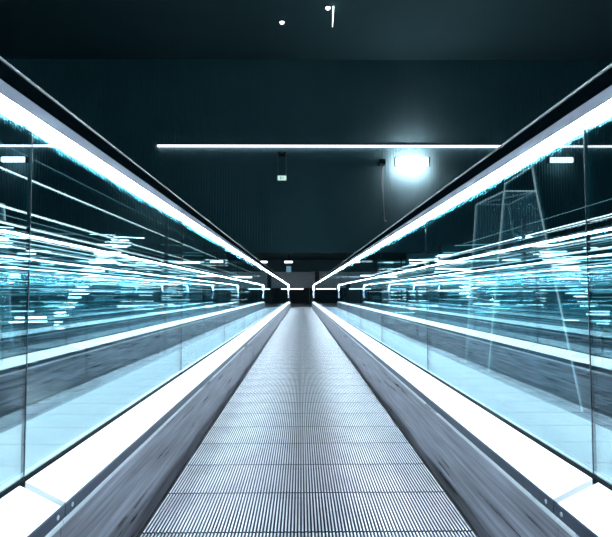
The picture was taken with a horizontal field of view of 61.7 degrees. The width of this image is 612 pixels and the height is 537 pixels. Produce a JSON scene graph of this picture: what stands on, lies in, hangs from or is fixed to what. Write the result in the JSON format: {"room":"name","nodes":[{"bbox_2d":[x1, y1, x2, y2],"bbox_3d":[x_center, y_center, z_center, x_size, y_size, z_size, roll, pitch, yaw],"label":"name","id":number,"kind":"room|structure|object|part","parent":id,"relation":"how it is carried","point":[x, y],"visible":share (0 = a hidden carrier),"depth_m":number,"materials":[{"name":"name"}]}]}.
{"room":"moving walkway","nodes":[
{"label":"moving walkway","id":0,"kind":"room"},
{"bbox_2d":[250,253,353,259],"bbox_3d":[-0.320,-0.832,32.276,90.000,0.200,15.600,0,-3,-1],"label":"ceiling","id":1,"kind":"structure","parent":0,"point":[260,256],"depth_m":31.90,"materials":[{"name":"black paint"}]},
{"bbox_2d":[286,255,290,271],"bbox_3d":[-1.029,-0.298,30.450,0.280,1.038,0.060,0,-3,-1],"label":"hanging sign","id":2,"kind":"object","parent":1,"relation":"hanging from","point":[288,268],"visible":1,"depth_m":30.41,"materials":[{"name":"metal"}]},
{"bbox_2d":[259,260,345,271],"bbox_3d":[-0.348,-0.196,35.048,28.000,0.803,0.200,0,-3,-1],"label":"trim","id":3,"kind":"structure","parent":1,"relation":"attached to","point":[274,265],"depth_m":34.95,"materials":[{"name":"black metal"}]},
{"bbox_2d":[0,59,611,252],"bbox_3d":[-0.244,-5.370,24.460,90.000,9.217,0.450,0,-3,-1],"label":"wall","id":4,"kind":"structure","parent":0,"point":[330,200],"depth_m":24.30,"materials":[{"name":"black paint"}]},
{"bbox_2d":[277,152,286,156],"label":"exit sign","id":5,"kind":"object","parent":4,"relation":"attached to","point":[280,154],"depth_m":23.83,"materials":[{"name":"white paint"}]},
{"bbox_2d":[277,175,286,180],"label":"exit sign","id":6,"kind":"object","parent":4,"relation":"attached to","point":[282,177],"depth_m":23.51,"materials":[{"name":"white paint"}]},
{"bbox_2d":[377,159,386,221],"bbox_3d":[3.561,-3.600,23.934,0.345,2.950,0.510,0,-3,-1],"label":"pipe","id":7,"kind":"object","parent":4,"relation":"attached to","point":[381,162],"visible":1,"depth_m":23.74,"materials":[{"name":"metal"}]},
{"bbox_2d":[157,144,611,147],"bbox_3d":[4.481,-5.822,24.265,22.972,0.130,0.080,0,-3,-1],"label":"light","id":8,"kind":"object","parent":4,"relation":"attached to","point":[158,145],"visible":1,"depth_m":24.21,"materials":[{"name":"metal"}]},
{"bbox_2d":[394,157,429,166],"bbox_3d":[4.903,-4.918,23.930,1.620,0.420,0.668,0,-3,-1],"label":"wall lamp","id":9,"kind":"object","parent":4,"relation":"attached to","point":[397,161],"visible":1,"depth_m":23.62,"materials":[{"name":"metal"}]},
{"bbox_2d":[546,156,575,163],"bbox_3d":[11.899,-5.055,24.069,1.270,0.300,0.548,0,-3,-1],"label":"wall lamp","id":10,"kind":"object","parent":4,"relation":"attached to","point":[549,159],"visible":1,"depth_m":23.82,"materials":[{"name":"metal"}]},
{"bbox_2d":[550,157,572,162],"bbox_3d":[11.901,-5.064,23.895,1.150,0.260,0.160,0,-3,-1],"label":"diffuser","id":11,"kind":"object","parent":10,"relation":"attached to","point":[552,159],"depth_m":23.82,"materials":[{"name":"white plastic"}]},
{"bbox_2d":[0,0,611,60],"bbox_3d":[-0.087,-10.837,8.780,90.000,0.200,32.500,0,-3,-1],"label":"ceiling","id":12,"kind":"structure","parent":0,"point":[481,30],"depth_m":21.60,"materials":[{"name":"black paint"}]},
{"bbox_2d":[332,6,333,26],"bbox_3d":[1.062,-9.796,19.922,0.068,0.820,0.070,-3,-4,44],"label":"pendant rod","id":13,"kind":"object","parent":12,"relation":"hanging from","point":[332,6],"visible":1,"depth_m":19.91,"materials":[{"name":"metal"}]},
{"bbox_2d":[0,319,611,426],"bbox_3d":[-0.055,1.561,7.233,90.000,0.100,30.600,0,-3,-1],"label":"floor","id":14,"kind":"structure","parent":0,"point":[55,367],"depth_m":7.65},
{"bbox_2d":[0,221,89,373],"bbox_3d":[-4.042,0.421,6.940,2.040,2.162,0.055,2,-3,-31],"label":"rack","id":15,"kind":"object","parent":14,"relation":"on","point":[51,300],"visible":0.86,"depth_m":7.18,"materials":[{"name":"glass"}]},
{"bbox_3d":[-4.042,-0.008,6.960,2.000,1.262,0.015,2,-3,-31],"label":"panel","id":16,"kind":"part","parent":15,"relation":"part of","materials":[{"name":"glass"}]},
{"bbox_3d":[-3.184,0.445,7.455,0.040,2.162,0.040,2,-3,-31],"label":"post","id":17,"kind":"part","parent":15,"relation":"part of","materials":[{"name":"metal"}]},
{"bbox_2d":[0,230,96,361],"bbox_3d":[-4.012,0.448,9.339,2.640,2.340,0.061,1,-3,-25],"label":"rack","id":18,"kind":"object","parent":14,"relation":"on","point":[61,325],"visible":0.2,"depth_m":9.12,"materials":[{"name":"metal"}]},
{"bbox_3d":[-5.199,0.424,8.807,0.040,2.340,0.040,1,-3,-25],"label":"post","id":19,"kind":"part","parent":18,"relation":"part of","materials":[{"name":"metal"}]},
{"bbox_2d":[0,79,289,536],"bbox_3d":[-0.735,0.909,10.545,0.356,1.522,24.404,0,-3,-1],"label":"balustrade","id":20,"kind":"object","parent":14,"relation":"on","point":[183,314],"visible":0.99,"depth_m":1.58,"materials":[{"name":"clear glass"}]},
{"bbox_3d":[-0.487,0.373,-0.323,0.079,0.051,2.580,0,-3,-1],"label":"deck panel","id":21,"kind":"part","parent":20,"relation":"part of","materials":[{"name":"white metal"}]},
{"bbox_3d":[-0.907,0.874,10.436,0.010,0.029,24.150,0,-3,-1],"label":"trim","id":22,"kind":"part","parent":20,"relation":"part of","materials":[{"name":"glass"}]},
{"bbox_3d":[-0.452,0.531,-0.341,0.010,0.238,2.598,0,-3,-1],"label":"skirt panel","id":23,"kind":"part","parent":20,"relation":"part of","materials":[{"name":"metal"}]},
{"bbox_3d":[-0.514,0.499,2.293,0.079,0.051,2.620,0,-3,-1],"label":"deck panel","id":24,"kind":"part","parent":20,"relation":"part of","materials":[{"name":"white metal"}]},
{"bbox_3d":[-0.559,0.097,1.672,0.006,0.748,1.315,0,-3,-1],"label":"glass pane","id":25,"kind":"part","parent":20,"relation":"part of","materials":[{"name":"clear glass"}]},
{"bbox_2d":[0,56,288,298],"bbox_3d":[-0.654,0.435,10.598,0.080,0.650,24.425,0,-3,-1],"label":"handrail","id":26,"kind":"object","parent":20,"relation":"attached to","point":[14,78],"visible":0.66,"depth_m":1.22,"materials":[{"name":"black rubber"}]},
{"bbox_3d":[-0.479,0.657,2.276,0.010,0.238,2.638,0,-3,-1],"label":"skirt panel","id":27,"kind":"part","parent":20,"relation":"part of","materials":[{"name":"metal"}]},
{"bbox_3d":[-0.573,0.160,2.990,0.006,0.748,1.315,0,-3,-1],"label":"glass pane","id":28,"kind":"part","parent":20,"relation":"part of","materials":[{"name":"clear glass"}]},
{"bbox_3d":[-0.586,0.224,4.308,0.006,0.748,1.315,0,-3,-1],"label":"glass pane","id":29,"kind":"part","parent":20,"relation":"part of","materials":[{"name":"clear glass"}]},
{"bbox_3d":[-0.542,0.626,4.930,0.079,0.051,2.620,0,-3,-1],"label":"deck panel","id":30,"kind":"part","parent":20,"relation":"part of","materials":[{"name":"white metal"}]},
{"bbox_3d":[-0.507,0.783,4.913,0.010,0.238,2.638,0,-3,-1],"label":"skirt panel","id":31,"kind":"part","parent":20,"relation":"part of","materials":[{"name":"metal"}]},
{"bbox_3d":[-0.600,0.287,5.627,0.006,0.748,1.315,0,-3,-1],"label":"glass pane","id":32,"kind":"part","parent":20,"relation":"part of","materials":[{"name":"clear glass"}]},
{"bbox_3d":[-0.614,0.350,6.945,0.006,0.748,1.315,0,-3,-1],"label":"glass pane","id":33,"kind":"part","parent":20,"relation":"part of","materials":[{"name":"clear glass"}]},
{"bbox_3d":[-0.569,0.752,7.567,0.079,0.051,2.620,0,-3,-1],"label":"deck panel","id":34,"kind":"part","parent":20,"relation":"part of","materials":[{"name":"white metal"}]},
{"bbox_3d":[-0.627,0.414,8.264,0.006,0.748,1.315,0,-3,-1],"label":"glass pane","id":35,"kind":"part","parent":20,"relation":"part of","materials":[{"name":"clear glass"}]},
{"bbox_3d":[-0.534,0.910,7.550,0.010,0.238,2.638,0,-3,-1],"label":"skirt panel","id":36,"kind":"part","parent":20,"relation":"part of","materials":[{"name":"metal"}]},
{"bbox_3d":[-0.641,0.477,9.582,0.006,0.748,1.315,0,-3,-1],"label":"glass pane","id":37,"kind":"part","parent":20,"relation":"part of","materials":[{"name":"clear glass"}]},
{"bbox_3d":[-0.655,0.540,10.900,0.006,0.748,1.315,0,-3,-1],"label":"glass pane","id":38,"kind":"part","parent":20,"relation":"part of","materials":[{"name":"clear glass"}]},
{"bbox_3d":[-0.597,0.879,10.204,0.079,0.051,2.620,0,-3,-1],"label":"deck panel","id":39,"kind":"part","parent":20,"relation":"part of","materials":[{"name":"white metal"}]},
{"bbox_3d":[-0.562,1.037,10.187,0.010,0.238,2.638,0,-3,-1],"label":"skirt panel","id":40,"kind":"part","parent":20,"relation":"part of","materials":[{"name":"metal"}]},
{"bbox_3d":[-0.669,0.604,12.219,0.006,0.748,1.315,0,-3,-1],"label":"glass pane","id":41,"kind":"part","parent":20,"relation":"part of","materials":[{"name":"clear glass"}]},
{"bbox_3d":[-0.682,0.667,13.537,0.006,0.748,1.315,0,-3,-1],"label":"glass pane","id":42,"kind":"part","parent":20,"relation":"part of","materials":[{"name":"clear glass"}]},
{"bbox_3d":[-0.696,0.731,14.856,0.006,0.748,1.315,0,-3,-1],"label":"glass pane","id":43,"kind":"part","parent":20,"relation":"part of","materials":[{"name":"clear glass"}]},
{"bbox_3d":[-0.737,0.921,18.811,0.006,0.748,1.315,0,-3,-1],"label":"glass pane","id":44,"kind":"part","parent":20,"relation":"part of","materials":[{"name":"clear glass"}]},
{"bbox_2d":[136,309,479,536],"bbox_3d":[-0.087,1.208,10.254,0.980,0.096,23.800,0,-3,-1],"label":"trim","id":45,"kind":"structure","parent":14,"relation":"on","point":[141,531],"depth_m":1.98,"materials":[{"name":"metal"}]},
{"bbox_2d":[140,308,475,536],"bbox_3d":[-0.087,1.144,10.266,0.886,0.026,23.754,0,-3,-1],"label":"belt","id":46,"kind":"object","parent":45,"relation":"on","point":[246,478],"visible":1,"depth_m":1.90,"materials":[{"name":"metal"}]},
{"bbox_2d":[312,85,611,536],"bbox_3d":[0.553,0.907,10.558,0.356,1.522,24.404,0,-3,-1],"label":"balustrade","id":47,"kind":"object","parent":14,"relation":"on","point":[418,312],"visible":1,"depth_m":1.65,"materials":[{"name":"clear glass"}]},
{"bbox_3d":[0.410,0.792,16.186,0.006,0.748,1.315,0,-3,-1],"label":"glass pane","id":48,"kind":"part","parent":47,"relation":"part of","materials":[{"name":"clear glass"}]},
{"bbox_3d":[0.361,1.162,12.833,0.010,0.238,2.638,0,-3,-1],"label":"skirt panel","id":49,"kind":"part","parent":47,"relation":"part of","materials":[{"name":"metal"}]},
{"bbox_3d":[0.438,0.666,13.549,0.006,0.748,1.315,0,-3,-1],"label":"glass pane","id":50,"kind":"part","parent":47,"relation":"part of","materials":[{"name":"clear glass"}]},
{"bbox_3d":[0.451,0.603,12.230,0.006,0.748,1.315,0,-3,-1],"label":"glass pane","id":51,"kind":"part","parent":47,"relation":"part of","materials":[{"name":"clear glass"}]},
{"bbox_3d":[0.388,1.036,10.197,0.010,0.238,2.638,0,-3,-1],"label":"skirt panel","id":52,"kind":"part","parent":47,"relation":"part of","materials":[{"name":"metal"}]},
{"bbox_3d":[0.465,0.539,10.912,0.006,0.748,1.315,0,-3,-1],"label":"glass pane","id":53,"kind":"part","parent":47,"relation":"part of","materials":[{"name":"clear glass"}]},
{"bbox_3d":[0.422,0.878,10.215,0.079,0.051,2.620,0,-3,-1],"label":"deck panel","id":54,"kind":"part","parent":47,"relation":"part of","materials":[{"name":"white metal"}]},
{"bbox_3d":[0.479,0.476,9.594,0.006,0.748,1.315,0,-3,-1],"label":"glass pane","id":55,"kind":"part","parent":47,"relation":"part of","materials":[{"name":"clear glass"}]},
{"bbox_3d":[0.416,0.909,7.560,0.010,0.238,2.638,0,-3,-1],"label":"skirt panel","id":56,"kind":"part","parent":47,"relation":"part of","materials":[{"name":"metal"}]},
{"bbox_3d":[0.492,0.412,8.275,0.006,0.748,1.315,0,-3,-1],"label":"glass pane","id":57,"kind":"part","parent":47,"relation":"part of","materials":[{"name":"clear glass"}]},
{"bbox_3d":[0.450,0.751,7.578,0.079,0.051,2.620,0,-3,-1],"label":"deck panel","id":58,"kind":"part","parent":47,"relation":"part of","materials":[{"name":"white metal"}]},
{"bbox_3d":[0.506,0.349,6.957,0.006,0.748,1.315,0,-3,-1],"label":"glass pane","id":59,"kind":"part","parent":47,"relation":"part of","materials":[{"name":"clear glass"}]},
{"bbox_3d":[0.520,0.286,5.638,0.006,0.748,1.315,0,-3,-1],"label":"glass pane","id":60,"kind":"part","parent":47,"relation":"part of","materials":[{"name":"clear glass"}]},
{"bbox_3d":[0.443,0.782,4.923,0.010,0.238,2.638,0,-3,-1],"label":"skirt panel","id":61,"kind":"part","parent":47,"relation":"part of","materials":[{"name":"metal"}]},
{"bbox_3d":[0.477,0.624,4.941,0.079,0.051,2.620,0,-3,-1],"label":"deck panel","id":62,"kind":"part","parent":47,"relation":"part of","materials":[{"name":"white metal"}]},
{"bbox_3d":[0.534,0.222,4.320,0.006,0.748,1.315,0,-3,-1],"label":"glass pane","id":63,"kind":"part","parent":47,"relation":"part of","materials":[{"name":"clear glass"}]},
{"bbox_3d":[0.547,0.159,3.002,0.006,0.748,1.315,0,-3,-1],"label":"glass pane","id":64,"kind":"part","parent":47,"relation":"part of","materials":[{"name":"clear glass"}]},
{"bbox_2d":[313,63,611,298],"bbox_3d":[0.470,0.434,10.609,0.080,0.650,24.425,0,-3,-1],"label":"handrail","id":65,"kind":"object","parent":47,"relation":"attached to","point":[594,87],"visible":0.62,"depth_m":1.26,"materials":[{"name":"black rubber"}]},
{"bbox_3d":[0.470,0.656,2.286,0.010,0.238,2.638,0,-3,-1],"label":"skirt panel","id":66,"kind":"part","parent":47,"relation":"part of","materials":[{"name":"metal"}]},
{"bbox_3d":[0.561,0.096,1.683,0.006,0.748,1.315,0,-3,-1],"label":"glass pane","id":67,"kind":"part","parent":47,"relation":"part of","materials":[{"name":"clear glass"}]},
{"bbox_3d":[0.504,0.498,2.304,0.079,0.051,2.620,0,-3,-1],"label":"deck panel","id":68,"kind":"part","parent":47,"relation":"part of","materials":[{"name":"white metal"}]},
{"bbox_3d":[0.727,0.872,10.453,0.010,0.029,24.150,0,-3,-1],"label":"trim","id":69,"kind":"part","parent":47,"relation":"part of","materials":[{"name":"glass"}]},
{"bbox_3d":[0.498,0.530,-0.331,0.010,0.238,2.598,0,-3,-1],"label":"skirt panel","id":70,"kind":"part","parent":47,"relation":"part of","materials":[{"name":"metal"}]},
{"bbox_3d":[0.532,0.372,-0.313,0.079,0.051,2.580,0,-3,-1],"label":"deck panel","id":71,"kind":"part","parent":47,"relation":"part of","materials":[{"name":"white metal"}]},
{"bbox_2d":[503,166,582,411],"bbox_3d":[1.763,0.282,4.320,0.866,2.172,0.720,0,-3,-1],"label":"pylon","id":72,"kind":"object","parent":14,"relation":"on","point":[539,270],"visible":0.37,"depth_m":4.07,"materials":[{"name":"metal"}]},
{"bbox_2d":[503,244,603,364],"bbox_3d":[3.942,0.568,8.615,1.840,2.002,0.059,-1,-3,19],"label":"rack","id":73,"kind":"object","parent":14,"relation":"on","point":[516,321],"visible":0.38,"depth_m":8.66,"materials":[{"name":"glass"}]},
{"bbox_3d":[4.794,0.553,8.325,0.040,2.002,0.040,-1,-3,19],"label":"post","id":74,"kind":"part","parent":73,"relation":"part of","materials":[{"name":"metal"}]},
{"bbox_2d":[503,216,611,284],"bbox_3d":[2.370,0.778,11.501,0.058,1.865,19.000,0,-3,-1],"label":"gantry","id":75,"kind":"object","parent":14,"relation":"on","point":[611,216],"visible":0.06,"depth_m":4.87,"materials":[{"name":"metal"}]},
{"bbox_2d":[544,235,611,371],"bbox_3d":[4.237,0.508,7.223,1.540,1.986,0.054,-1,-3,25],"label":"rack","id":76,"kind":"object","parent":14,"relation":"on","point":[573,296],"visible":0.83,"depth_m":7.38,"materials":[{"name":"glass"}]},
{"bbox_3d":[3.563,0.525,7.550,0.040,1.986,0.040,-1,-3,25],"label":"post","id":77,"kind":"part","parent":76,"relation":"part of","materials":[{"name":"metal"}]},
{"bbox_3d":[4.236,0.115,7.240,1.500,1.159,0.015,-1,-3,25],"label":"panel","id":78,"kind":"part","parent":76,"relation":"part of","materials":[{"name":"glass"}]},
{"bbox_2d":[0,302,611,319],"bbox_3d":[-0.305,2.463,31.216,90.000,0.600,17.400,0,-3,-1],"label":"floor","id":79,"kind":"structure","parent":0,"point":[309,303],"depth_m":29.73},
{"bbox_2d":[288,288,308,302],"bbox_3d":[-0.988,1.765,33.308,2.408,0.998,0.775,0,-3,-1],"label":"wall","id":80,"kind":"structure","parent":79,"relation":"on","point":[296,295],"depth_m":32.97,"materials":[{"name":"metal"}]},
{"bbox_2d":[290,306,311,308],"bbox_3d":[-0.230,1.802,23.990,1.500,0.034,3.700,0,-3,-1],"label":"plate","id":81,"kind":"object","parent":79,"relation":"on","point":[290,306],"visible":0.5,"depth_m":22.82,"materials":[{"name":"metal"}]},
{"bbox_2d":[310,288,313,302],"bbox_3d":[1.280,1.764,33.331,2.076,0.994,0.775,0,-3,-1],"label":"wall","id":82,"kind":"structure","parent":79,"relation":"on","point":[311,289],"depth_m":32.98,"materials":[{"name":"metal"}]},
{"bbox_2d":[315,272,318,281],"bbox_3d":[0.799,0.964,36.957,0.290,2.942,0.300,0,-3,-1],"label":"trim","id":83,"kind":"structure","parent":79,"relation":"on","point":[316,273],"depth_m":36.82,"materials":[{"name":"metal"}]},
{"bbox_2d":[311,272,328,287],"bbox_3d":[1.878,1.180,37.708,3.018,2.578,0.200,0,-3,-1],"label":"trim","id":84,"kind":"structure","parent":79,"relation":"on","point":[321,274],"depth_m":37.62,"materials":[{"name":"grey metal"}]},
{"bbox_3d":[-0.379,1.023,38.143,90.000,2.942,0.300,0,-3,-1],"label":"wall","id":85,"kind":"structure","parent":0,"visible":0},
{"bbox_2d":[275,272,310,301],"bbox_3d":[-0.376,1.372,37.876,28.000,2.219,0.200,0,-3,-1],"label":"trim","id":86,"kind":"structure","parent":85,"relation":"attached to","point":[295,279],"depth_m":37.80,"materials":[{"name":"grey metal"}]}
]}

